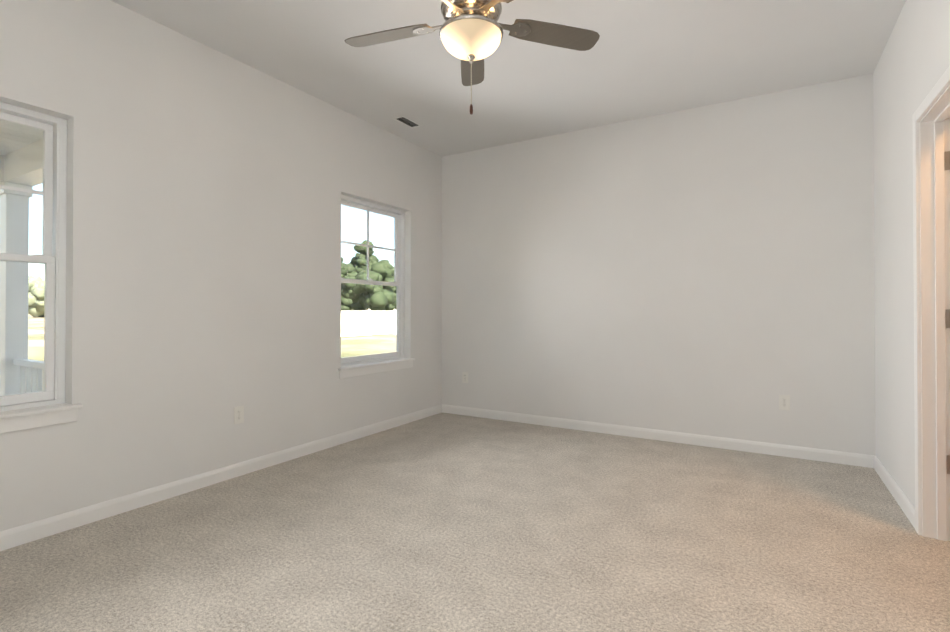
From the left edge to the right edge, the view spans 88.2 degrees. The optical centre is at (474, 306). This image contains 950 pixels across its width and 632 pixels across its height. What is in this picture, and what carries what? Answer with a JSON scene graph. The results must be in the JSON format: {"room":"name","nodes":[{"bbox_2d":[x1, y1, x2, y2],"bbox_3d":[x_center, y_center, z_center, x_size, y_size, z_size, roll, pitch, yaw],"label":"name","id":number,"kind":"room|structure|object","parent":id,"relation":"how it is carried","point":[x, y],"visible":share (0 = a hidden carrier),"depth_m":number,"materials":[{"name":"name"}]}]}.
{"room":"empty bedroom","nodes":[
{"label":"empty bedroom","id":0,"kind":"room"},
{"bbox_2d":[0,0,441,531],"bbox_3d":[-1.650,-0.030,3.242,0.160,3.490,5.030,0,-1,31],"label":"wall","id":1,"kind":"structure","parent":0,"point":[207,187],"depth_m":2.98,"materials":[{"name":"paint"}]},
{"bbox_2d":[0,102,82,433],"bbox_3d":[-2.307,-0.192,2.101,0.189,1.533,0.985,0,-1,31],"label":"window","id":2,"kind":"structure","parent":1,"relation":"in","point":[48,406],"depth_m":2.46,"materials":[{"name":"plastic"}]},
{"bbox_2d":[0,404,443,550],"bbox_3d":[-1.577,1.072,3.190,0.013,0.085,4.790,0,-1,31],"label":"baseboard","id":3,"kind":"structure","parent":1,"relation":"attached to","point":[28,533],"depth_m":2.89,"materials":[{"name":"white wood"}]},
{"bbox_2d":[234,406,243,424],"bbox_3d":[-1.556,0.715,3.232,0.007,0.114,0.070,0,-1,31],"label":"electrical outlet","id":4,"kind":"object","parent":1,"relation":"attached to","point":[238,414],"visible":1,"depth_m":3.23,"materials":[{"name":"plastic"}]},
{"bbox_2d":[338,195,414,378],"bbox_3d":[-0.916,-0.174,4.441,0.189,1.533,0.985,0,-1,31],"label":"window","id":5,"kind":"structure","parent":1,"relation":"in","point":[352,366],"depth_m":4.56,"materials":[{"name":"plastic"}]},
{"bbox_2d":[0,413,949,631],"bbox_3d":[0.024,1.168,2.238,3.776,0.120,4.830,0,-1,31],"label":"floor","id":6,"kind":"structure","parent":0,"point":[444,522],"depth_m":2.25,"materials":[{"name":"carpet"}]},
{"bbox_2d":[111,0,905,156],"bbox_3d":[-0.034,-1.707,2.295,3.920,0.150,5.030,0,-1,31],"label":"ceiling","id":7,"kind":"structure","parent":0,"point":[643,58],"depth_m":3.19,"materials":[{"name":"paint"}]},
{"bbox_2d":[392,115,422,128],"bbox_3d":[-0.591,-1.614,4.294,0.130,0.006,0.270,0,-1,31],"label":"ceiling vent","id":8,"kind":"object","parent":7,"relation":"in","point":[407,121],"visible":1,"depth_m":4.28,"materials":[{"name":"white metal"}]},
{"bbox_2d":[344,0,599,114],"bbox_3d":[-0.051,-1.262,2.259,1.267,0.740,1.247,0,-1,31],"label":"ceiling fan","id":9,"kind":"object","parent":7,"relation":"hanging from","point":[471,34],"visible":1,"depth_m":2.31,"materials":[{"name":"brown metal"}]},
{"bbox_2d":[442,73,875,455],"bbox_3d":[2.166,-0.265,3.832,6.120,3.010,0.120,0,-1,31],"label":"wall","id":10,"kind":"structure","parent":0,"point":[707,270],"depth_m":4.04,"materials":[{"name":"paint"}]},
{"bbox_2d":[462,372,467,382],"bbox_3d":[-0.102,0.740,5.098,0.070,0.114,0.007,0,-1,31],"label":"electrical outlet","id":11,"kind":"object","parent":10,"relation":"attached to","point":[464,377],"visible":1,"depth_m":5.10,"materials":[{"name":"plastic"}]},
{"bbox_2d":[444,405,871,467],"bbox_3d":[1.216,1.081,4.308,3.610,0.085,0.013,0,-1,31],"label":"baseboard","id":12,"kind":"structure","parent":10,"relation":"attached to","point":[855,459],"depth_m":4.02,"materials":[{"name":"white wood"}]},
{"bbox_2d":[779,395,789,410],"bbox_3d":[2.311,0.719,3.664,0.070,0.114,0.007,0,-1,31],"label":"electrical outlet","id":13,"kind":"object","parent":10,"relation":"attached to","point":[784,402],"visible":1,"depth_m":3.66,"materials":[{"name":"plastic"}]},
{"bbox_2d":[873,0,949,506],"bbox_3d":[1.599,-0.285,1.313,0.120,3.010,4.790,0,-1,31],"label":"wall","id":14,"kind":"structure","parent":0,"point":[913,65],"depth_m":2.77,"materials":[{"name":"paint"}]},
{"bbox_2d":[872,455,914,527],"bbox_3d":[2.473,1.070,2.902,0.013,0.085,1.107,0,-1,31],"label":"baseboard","id":15,"kind":"structure","parent":14,"relation":"attached to","point":[904,503],"depth_m":2.82,"materials":[{"name":"white wood"}]},
{"bbox_2d":[912,66,949,540],"bbox_3d":[1.964,0.075,1.925,0.154,2.068,1.098,0,-1,31],"label":"door frame","id":16,"kind":"structure","parent":14,"relation":"attached to","point":[931,193],"depth_m":2.35,"materials":[{"name":"white wood"}]},
{"bbox_2d":[944,151,949,473],"bbox_3d":[2.679,0.102,2.090,1.007,1.988,0.171,0,-1,31],"label":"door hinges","id":17,"kind":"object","parent":14,"relation":"in","point":[947,159],"depth_m":2.32,"materials":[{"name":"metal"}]},
{"label":"outside","id":18,"kind":"structure","parent":0,"visible":0},
{"bbox_2d":[28,313,395,370],"bbox_3d":[-149.119,2.766,146.557,399.840,0.100,700.000,0,-1,31],"label":"ground","id":19,"kind":"structure","parent":18,"point":[360,340],"depth_m":23.47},
{"bbox_2d":[0,120,43,395],"bbox_3d":[-4.249,-0.034,2.099,3.140,3.280,4.850,0,-1,31],"label":"porch","id":20,"kind":"object","parent":19,"relation":"on","point":[22,310],"depth_m":4.42,"materials":[{"name":"white wood"}]},
{"bbox_2d":[28,277,42,317],"bbox_3d":[-95.347,-2.020,106.021,10.545,8.850,10.090,0,-1,31],"label":"tree","id":21,"kind":"object","parent":19,"relation":"on","point":[31,288],"depth_m":102.84,"materials":[{"name":"green plant"}]},
{"bbox_2d":[28,280,44,316],"bbox_3d":[-89.749,-1.556,105.392,12.232,7.911,11.904,0,-1,31],"label":"tree","id":22,"kind":"object","parent":19,"relation":"on","point":[40,296],"depth_m":101.90,"materials":[{"name":"green plant"}]},
{"bbox_2d":[341,263,356,310],"bbox_3d":[-13.532,-1.249,50.612,4.011,6.456,4.164,0,-1,31],"label":"tree","id":23,"kind":"object","parent":19,"relation":"on","point":[350,267],"depth_m":49.75,"materials":[{"name":"green plant"}]},
{"bbox_2d":[356,257,370,272],"bbox_3d":[-11.304,-1.597,51.507,3.378,7.165,3.479,0,-1,31],"label":"tree","id":24,"kind":"object","parent":19,"relation":"on","point":[360,266],"depth_m":51.02,"materials":[{"name":"green plant"}]},
{"bbox_2d":[350,240,376,268],"bbox_3d":[-14.498,-3.423,65.687,4.459,11.035,5.060,0,-1,31],"label":"tree","id":25,"kind":"object","parent":19,"relation":"on","point":[360,250],"depth_m":65.26,"materials":[{"name":"green plant"}]},
{"bbox_2d":[349,253,378,266],"bbox_3d":[-15.487,-2.748,69.553,5.618,9.746,5.951,0,-1,31],"label":"tree","id":26,"kind":"object","parent":19,"relation":"on","point":[371,257],"depth_m":68.56,"materials":[{"name":"green plant"}]},
{"bbox_2d":[341,269,393,310],"bbox_3d":[-9.295,-0.645,43.222,4.941,5.134,4.475,0,-1,31],"label":"tree","id":27,"kind":"object","parent":19,"relation":"on","point":[370,296],"depth_m":42.06,"materials":[{"name":"green plant"}]},
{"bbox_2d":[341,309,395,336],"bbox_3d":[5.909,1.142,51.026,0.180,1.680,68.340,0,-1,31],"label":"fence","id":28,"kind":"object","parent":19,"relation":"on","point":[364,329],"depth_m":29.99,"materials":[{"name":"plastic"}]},
{"bbox_2d":[349,260,395,310],"bbox_3d":[-9.194,-1.185,44.865,5.117,6.240,4.506,0,-1,31],"label":"tree","id":29,"kind":"object","parent":19,"relation":"on","point":[389,274],"depth_m":43.48,"materials":[{"name":"green plant"}]},
{"bbox_2d":[382,276,395,309],"bbox_3d":[-9.637,-0.986,52.977,5.177,5.966,4.782,0,-1,31],"label":"tree","id":30,"kind":"object","parent":19,"relation":"on","point":[394,289],"depth_m":51.70,"materials":[{"name":"green plant"}]}
]}

